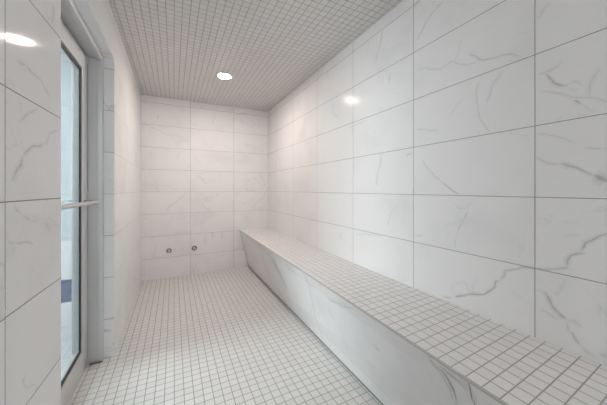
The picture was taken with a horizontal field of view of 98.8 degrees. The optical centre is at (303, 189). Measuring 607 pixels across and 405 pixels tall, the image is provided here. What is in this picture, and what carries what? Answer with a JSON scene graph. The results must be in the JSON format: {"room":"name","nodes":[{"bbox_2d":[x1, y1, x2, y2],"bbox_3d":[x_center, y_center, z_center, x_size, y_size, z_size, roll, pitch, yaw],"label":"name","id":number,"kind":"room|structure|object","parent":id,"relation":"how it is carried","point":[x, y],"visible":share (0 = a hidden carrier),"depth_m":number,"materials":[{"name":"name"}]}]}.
{"room":"spa","nodes":[
{"label":"spa","id":0,"kind":"room"},
{"bbox_2d":[61,53,71,340],"bbox_3d":[-2.700,0.040,1.716,2.098,2.310,0.120,0,0,-26],"label":"wall","id":1,"kind":"structure","parent":0,"point":[66,67],"depth_m":2.06,"materials":[{"name":"tile"}]},
{"bbox_2d":[0,0,140,404],"bbox_3d":[-0.790,-0.021,0.489,0.226,2.432,6.379,0,0,-26],"label":"wall","id":2,"kind":"structure","parent":0,"point":[30,30],"depth_m":0.83,"materials":[{"name":"tile"}]},
{"bbox_2d":[61,0,103,404],"bbox_3d":[-1.258,0.126,1.360,0.158,2.137,1.012,0,0,-26],"label":"door","id":3,"kind":"structure","parent":2,"relation":"in","point":[79,47],"depth_m":1.73,"materials":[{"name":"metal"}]},
{"bbox_2d":[74,0,113,58],"bbox_3d":[-1.163,-0.938,1.408,0.060,0.010,1.013,0,0,-26],"label":"trim","id":4,"kind":"structure","parent":2,"relation":"attached to","point":[84,7],"depth_m":1.49,"materials":[{"name":"tile"}]},
{"bbox_2d":[104,57,113,357],"bbox_3d":[-1.386,0.131,1.856,0.060,2.128,0.010,0,0,-26],"label":"trim","id":5,"kind":"structure","parent":2,"relation":"attached to","point":[108,63],"depth_m":1.85,"materials":[{"name":"tile"}]},
{"bbox_2d":[141,94,267,280],"bbox_3d":[-1.467,-0.021,3.781,1.950,2.432,0.121,0,0,-26],"label":"wall","id":6,"kind":"structure","parent":0,"point":[204,166],"depth_m":3.70,"materials":[{"name":"tile"}]},
{"bbox_2d":[61,267,381,404],"bbox_3d":[-0.905,1.255,0.431,4.165,0.120,6.619,0,0,-26],"label":"floor","id":7,"kind":"structure","parent":0,"point":[222,337],"depth_m":1.87,"materials":[{"name":"tile"}]},
{"bbox_2d":[240,228,606,404],"bbox_3d":[0.613,0.903,1.188,0.531,0.583,6.377,0,0,-26],"label":"bench","id":8,"kind":"object","parent":7,"relation":"on","point":[405,344],"visible":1,"depth_m":1.22,"materials":[{"name":"tile"}]},
{"bbox_2d":[109,0,402,111],"bbox_3d":[0.007,-1.297,0.953,2.067,0.120,6.499,0,0,-26],"label":"ceiling","id":9,"kind":"structure","parent":0,"point":[176,49],"depth_m":2.19,"materials":[{"name":"tile"}]},
{"bbox_2d":[217,72,231,78],"bbox_3d":[-0.861,-1.232,2.832,0.159,0.010,0.159,0,0,-26],"label":"recessed light","id":10,"kind":"object","parent":9,"relation":"in","point":[222,75],"visible":1,"depth_m":2.81,"materials":[{"name":"white paint"}]},
{"bbox_2d":[268,0,606,366],"bbox_3d":[0.877,-0.021,1.387,0.122,2.432,6.499,0,0,-26],"label":"wall","id":11,"kind":"structure","parent":0,"point":[454,151],"depth_m":1.33,"materials":[{"name":"tile"}]}
]}

